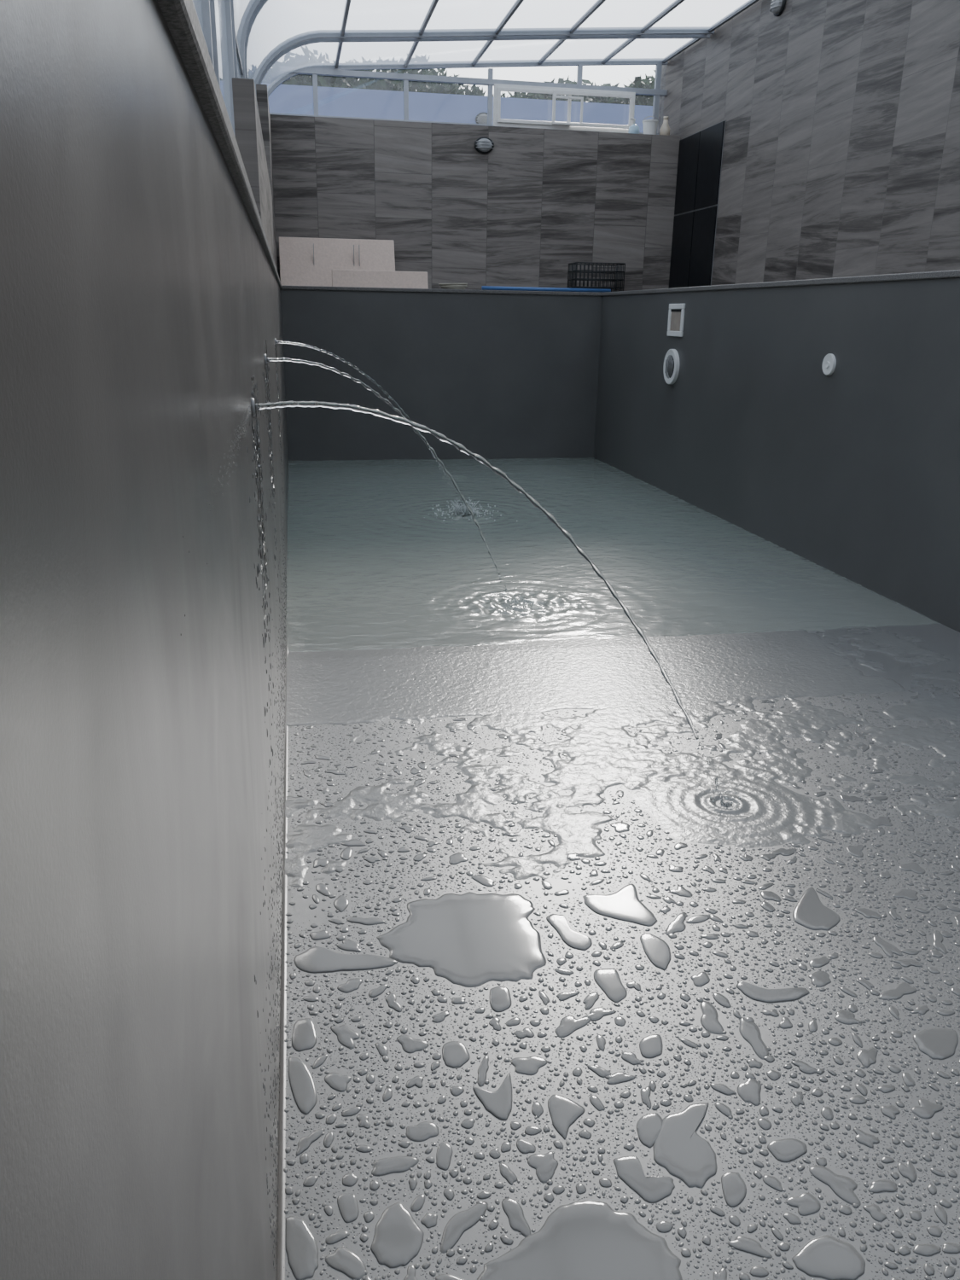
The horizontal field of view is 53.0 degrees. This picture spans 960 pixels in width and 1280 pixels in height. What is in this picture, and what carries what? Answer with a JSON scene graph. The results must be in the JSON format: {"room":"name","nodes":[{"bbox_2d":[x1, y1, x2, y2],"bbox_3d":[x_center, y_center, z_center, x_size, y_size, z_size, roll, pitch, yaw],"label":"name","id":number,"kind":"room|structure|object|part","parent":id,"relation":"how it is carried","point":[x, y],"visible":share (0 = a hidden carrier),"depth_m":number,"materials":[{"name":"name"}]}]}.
{"room":"swimming pool","nodes":[
{"label":"swimming pool","id":0,"kind":"room"},
{"bbox_2d":[0,0,288,1279],"bbox_3d":[-1.101,-1.624,4.603,0.204,3.900,13.600,-3,19,-10],"label":"wall","id":1,"kind":"structure","parent":0,"point":[140,292],"depth_m":0.51,"materials":[{"name":"plastic"}]},
{"bbox_2d":[180,345,286,1270],"bbox_3d":[-0.733,-0.309,3.463,0.003,1.358,5.535,-3,19,-10],"label":"droplet","id":2,"kind":"object","parent":1,"relation":"on","point":[268,369],"visible":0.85,"depth_m":2.24,"materials":[{"name":"liquid"}]},
{"bbox_2d":[250,397,259,417],"bbox_3d":[-0.471,-0.489,2.019,0.016,0.040,0.040,-3,19,-10],"label":"jet nozzle","id":3,"kind":"object","parent":1,"relation":"attached to","point":[254,407],"visible":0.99,"depth_m":2.01,"materials":[{"name":"silver metal"}]},
{"bbox_2d":[264,354,269,366],"bbox_3d":[-0.687,-0.903,3.103,0.016,0.040,0.040,-3,19,-10],"label":"jet nozzle","id":4,"kind":"object","parent":1,"relation":"attached to","point":[266,359],"visible":0.97,"depth_m":3.10,"materials":[{"name":"silver metal"}]},
{"bbox_2d":[276,617,289,1279],"bbox_3d":[-0.924,0.007,4.613,0.012,0.157,12.120,-3,19,-10],"label":"baseboard","id":5,"kind":"structure","parent":1,"relation":"attached to","point":[282,1154],"depth_m":2.00,"materials":[{"name":"plastic"}]},
{"bbox_2d":[277,340,464,513],"bbox_3d":[-0.613,-1.314,6.437,0.034,1.348,2.293,10,20,24],"label":"water jet","id":6,"kind":"object","parent":1,"relation":"attached to","point":[278,341],"visible":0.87,"depth_m":6.11,"materials":[{"name":"white"}]},
{"bbox_2d":[268,357,515,612],"bbox_3d":[-0.252,-0.527,4.093,0.020,1.344,1.860,11,21,27],"label":"water jet","id":7,"kind":"object","parent":1,"relation":"attached to","point":[322,365],"visible":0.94,"depth_m":3.85,"materials":[{"name":"white"}]},
{"bbox_2d":[256,400,725,802],"bbox_3d":[0.161,0.016,2.556,1.458,1.302,0.021,-9,21,-27],"label":"water jet","id":8,"kind":"object","parent":1,"relation":"attached to","point":[441,437],"visible":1,"depth_m":2.36,"materials":[{"name":"white"}]},
{"bbox_2d":[279,289,602,460],"bbox_3d":[-0.386,-2.641,10.438,3.388,2.120,0.200,-3,19,-10],"label":"wall","id":9,"kind":"structure","parent":0,"point":[498,375],"depth_m":10.26,"materials":[{"name":"plastic"}]},
{"bbox_2d":[269,114,680,291],"bbox_3d":[-0.093,-4.851,11.387,4.760,2.110,0.700,-3,19,-10],"label":"wall","id":10,"kind":"structure","parent":0,"point":[542,201],"depth_m":10.99,"materials":[{"name":"tile"}]},
{"bbox_2d":[474,136,494,153],"bbox_3d":[0.052,-5.538,10.757,0.221,0.170,0.088,-3,19,-10],"label":"light","id":11,"kind":"object","parent":10,"relation":"attached to","point":[483,145],"visible":1,"depth_m":10.75,"materials":[{"name":"plastic"}]},
{"bbox_3d":[0.051,-5.540,10.763,0.177,0.136,0.074,-3,19,-10],"label":"glass","id":12,"kind":"part","parent":11,"relation":"part of","materials":[{"name":"white glass"}]},
{"bbox_2d":[628,116,639,133],"bbox_3d":[1.790,-5.960,11.166,0.130,0.189,0.130,-3,19,-10],"label":"sprayer","id":13,"kind":"object","parent":10,"relation":"on","point":[634,129],"visible":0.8,"depth_m":11.13,"materials":[{"name":"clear plastic"}]},
{"bbox_3d":[1.790,-5.926,11.177,0.130,0.118,0.130,-3,19,-10],"label":"tank","id":14,"kind":"part","parent":13,"relation":"part of","materials":[{"name":"plastic"}]},
{"bbox_2d":[642,116,658,134],"bbox_3d":[1.984,-5.985,11.217,0.188,0.211,0.184,-3,19,-10],"label":"paint bucket","id":15,"kind":"object","parent":10,"relation":"on","point":[649,125],"visible":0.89,"depth_m":11.16,"materials":[{"name":"white plastic"}]},
{"bbox_2d":[659,116,670,135],"bbox_3d":[2.164,-5.990,11.229,0.120,0.218,0.120,-3,19,-10],"label":"plastic bottle","id":16,"kind":"object","parent":10,"relation":"on","point":[665,129],"visible":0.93,"depth_m":11.19,"materials":[{"name":"white plastic"}]},
{"bbox_2d":[285,594,959,1279],"bbox_3d":[0.732,0.093,4.970,3.388,0.471,12.120,-3,19,-10],"label":"floor","id":17,"kind":"structure","parent":0,"point":[811,614],"depth_m":2.22,"materials":[{"name":"plastic"}]},
{"bbox_2d":[286,457,879,617],"bbox_3d":[0.216,-0.958,7.546,3.388,0.030,6.470,-3,19,-10],"label":"pool water","id":18,"kind":"object","parent":17,"relation":"on","point":[361,541],"visible":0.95,"depth_m":6.63,"materials":[{"name":"liquid"}]},
{"bbox_2d":[424,497,517,521],"bbox_3d":[-0.112,-1.057,7.611,0.695,0.145,0.685,-3,19,-10],"label":"water splash","id":19,"kind":"object","parent":18,"relation":"on","point":[459,511],"visible":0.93,"depth_m":7.60,"materials":[{"name":"clear liquid"}]},
{"bbox_2d":[467,589,564,622],"bbox_3d":[0.207,-0.196,5.235,0.542,0.036,0.566,-3,19,-10],"label":"water splash","id":20,"kind":"object","parent":18,"relation":"on","point":[519,598],"visible":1,"depth_m":5.27,"materials":[{"name":"clear liquid"}]},
{"bbox_2d":[283,685,959,1279],"bbox_3d":[1.162,0.665,2.695,3.356,0.036,2.744,-3,19,-10],"label":"water droplets","id":21,"kind":"object","parent":17,"relation":"on","point":[468,939],"visible":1,"depth_m":2.02},
{"bbox_2d":[285,626,959,887],"bbox_3d":[0.961,0.317,3.769,3.388,0.036,2.260,-3,19,-10],"label":"water","id":22,"kind":"object","parent":17,"relation":"on","point":[510,684],"visible":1,"depth_m":3.73,"materials":[{"name":"clear liquid"}]},
{"bbox_2d":[698,790,740,812],"bbox_3d":[0.780,0.512,3.112,0.141,0.030,0.136,-3,19,-10],"label":"water splash","id":23,"kind":"object","parent":22,"relation":"on","point":[726,798],"visible":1,"depth_m":3.09,"materials":[{"name":"clear liquid"}]},
{"bbox_2d":[593,277,959,632],"bbox_3d":[2.509,-0.766,5.027,0.200,2.120,12.520,-3,19,-10],"label":"wall","id":24,"kind":"structure","parent":0,"point":[853,471],"depth_m":6.23,"materials":[{"name":"plastic"}]},
{"bbox_2d":[663,349,679,383],"bbox_3d":[1.685,-2.411,8.485,0.038,0.300,0.300,-3,19,-10],"label":"pool light","id":25,"kind":"object","parent":24,"relation":"attached to","point":[671,367],"visible":1,"depth_m":8.44,"materials":[{"name":"white plastic"}]},
{"bbox_2d":[666,303,685,337],"bbox_3d":[1.702,-2.778,8.353,0.020,0.270,0.340,-3,19,-10],"label":"skimmer","id":26,"kind":"object","parent":24,"relation":"attached to","point":[676,313],"visible":1,"depth_m":8.34,"materials":[{"name":"white plastic"}]},
{"bbox_2d":[822,353,836,375],"bbox_3d":[2.175,-1.719,6.002,0.024,0.130,0.130,-3,19,-10],"label":"inlet","id":27,"kind":"object","parent":24,"relation":"attached to","point":[829,362],"visible":1,"depth_m":5.99,"materials":[{"name":"white plastic"}]},
{"bbox_2d":[657,0,959,285],"bbox_3d":[3.708,-3.083,4.947,0.250,3.000,15.400,-3,19,-10],"label":"wall","id":28,"kind":"structure","parent":0,"point":[841,150],"depth_m":8.11,"materials":[{"name":"tile"}]},
{"bbox_2d":[669,119,726,288],"bbox_3d":[2.420,-4.781,10.854,0.018,1.740,1.240,-3,19,-10],"label":"door","id":29,"kind":"structure","parent":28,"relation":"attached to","point":[701,153],"depth_m":10.76,"materials":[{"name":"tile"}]},
{"bbox_2d":[769,0,785,16],"bbox_3d":[2.710,-5.816,8.806,0.088,0.170,0.221,-3,19,-10],"label":"light","id":30,"kind":"object","parent":28,"relation":"attached to","point":[777,7],"visible":1,"depth_m":8.77,"materials":[{"name":"plastic"}]},
{"bbox_3d":[2.717,-5.817,8.807,0.074,0.136,0.177,-3,19,-10],"label":"glass","id":31,"kind":"part","parent":30,"relation":"part of","materials":[{"name":"white glass"}]},
{"bbox_3d":[0.505,-7.732,23.259,70.000,0.400,72.000,-3,19,-10],"label":"ground","id":32,"kind":"structure","parent":0,"visible":0},
{"bbox_2d":[247,45,655,105],"bbox_3d":[-0.762,-7.412,15.918,17.319,3.858,2.065,-3,19,-10],"label":"trees","id":33,"kind":"object","parent":32,"relation":"on","point":[273,73],"visible":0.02,"depth_m":14.69,"materials":[{"name":"green plant"}]},
{"bbox_2d":[261,82,652,132],"bbox_3d":[0.008,-6.484,15.123,18.000,3.620,0.250,-3,19,-10],"label":"wall","id":34,"kind":"structure","parent":32,"relation":"on","point":[292,99],"depth_m":14.34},
{"bbox_2d":[475,112,487,124],"bbox_3d":[0.064,-7.841,14.488,0.260,0.200,0.088,-3,19,-10],"label":"light","id":35,"kind":"object","parent":34,"relation":"attached to","point":[481,118],"visible":0.66,"depth_m":14.46,"materials":[{"name":"plastic"}]},
{"bbox_3d":[1.201,-1.687,4.499,4.960,0.100,14.600,-3,19,-10],"label":"paving","id":36,"kind":"object","parent":32,"relation":"on","visible":0},
{"bbox_2d":[278,236,395,286],"bbox_3d":[-1.584,-4.178,10.714,1.270,0.557,0.265,-3,19,-10],"label":"base cabinet","id":37,"kind":"object","parent":36,"relation":"on","point":[304,261],"visible":0.68,"depth_m":10.66,"materials":[{"name":"white wood"}]},
{"bbox_2d":[331,269,428,288],"bbox_3d":[-1.088,-3.917,10.487,1.040,0.206,0.096,-3,19,-10],"label":"board","id":38,"kind":"object","parent":36,"relation":"on","point":[340,277],"visible":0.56,"depth_m":10.46,"materials":[{"name":"white wood"}]},
{"bbox_2d":[157,0,959,296],"bbox_3d":[0.756,-1.744,4.359,4.040,0.104,12.740,-3,19,-10],"label":"pool coping","id":39,"kind":"object","parent":36,"relation":"on","point":[181,18],"depth_m":1.63,"materials":[{"name":"stone"}]},
{"bbox_3d":[-0.284,-3.758,10.217,0.314,0.066,0.158,-3,19,-10],"label":"hose coil","id":40,"kind":"part","parent":39,"relation":"part of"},
{"bbox_2d":[192,0,759,134],"bbox_3d":[1.194,-3.152,4.390,4.885,2.675,15.130,-3,19,-10],"label":"pool enclosure","id":41,"kind":"object","parent":39,"relation":"on","point":[227,48],"visible":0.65,"depth_m":9.91,"materials":[{"name":"metal"}]},
{"bbox_3d":[-0.129,-6.325,11.141,4.790,0.860,0.070,-3,19,-10],"label":"frame","id":42,"kind":"part","parent":41,"relation":"part of","materials":[{"name":"metal"}]},
{"bbox_2d":[493,83,635,133],"bbox_3d":[1.007,-6.240,11.292,1.710,0.440,0.120,-3,19,-10],"label":"window","id":43,"kind":"structure","parent":41,"relation":"attached to","point":[496,85],"depth_m":11.28,"materials":[{"name":"white plastic"}]},
{"bbox_3d":[0.636,-6.229,11.239,0.880,0.360,0.030,-3,19,-10],"label":"sash","id":44,"kind":"part","parent":43,"relation":"part of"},
{"bbox_3d":[1.030,-6.199,11.262,0.360,0.300,0.030,-3,19,-10],"label":"sash","id":45,"kind":"part","parent":43,"relation":"part of","materials":[{"name":"white plastic"}]},
{"bbox_3d":[1.329,-6.250,11.336,0.980,0.360,0.030,-3,19,-10],"label":"sash","id":46,"kind":"part","parent":43,"relation":"part of","materials":[{"name":"white plastic"}]},
{"bbox_2d":[481,285,610,292],"bbox_3d":[0.716,-3.749,10.288,1.420,0.039,0.040,-3,19,-11],"label":"pole","id":47,"kind":"object","parent":39,"relation":"on","point":[483,288],"visible":0.85,"depth_m":10.27,"materials":[{"name":"blue plastic"}]},
{"bbox_2d":[567,261,625,291],"bbox_3d":[1.327,-4.128,11.027,0.574,0.356,0.364,-3,19,-10],"label":"wire crate","id":48,"kind":"object","parent":36,"relation":"on","point":[573,281],"visible":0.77,"depth_m":10.92,"materials":[{"name":"plastic"}]}
]}

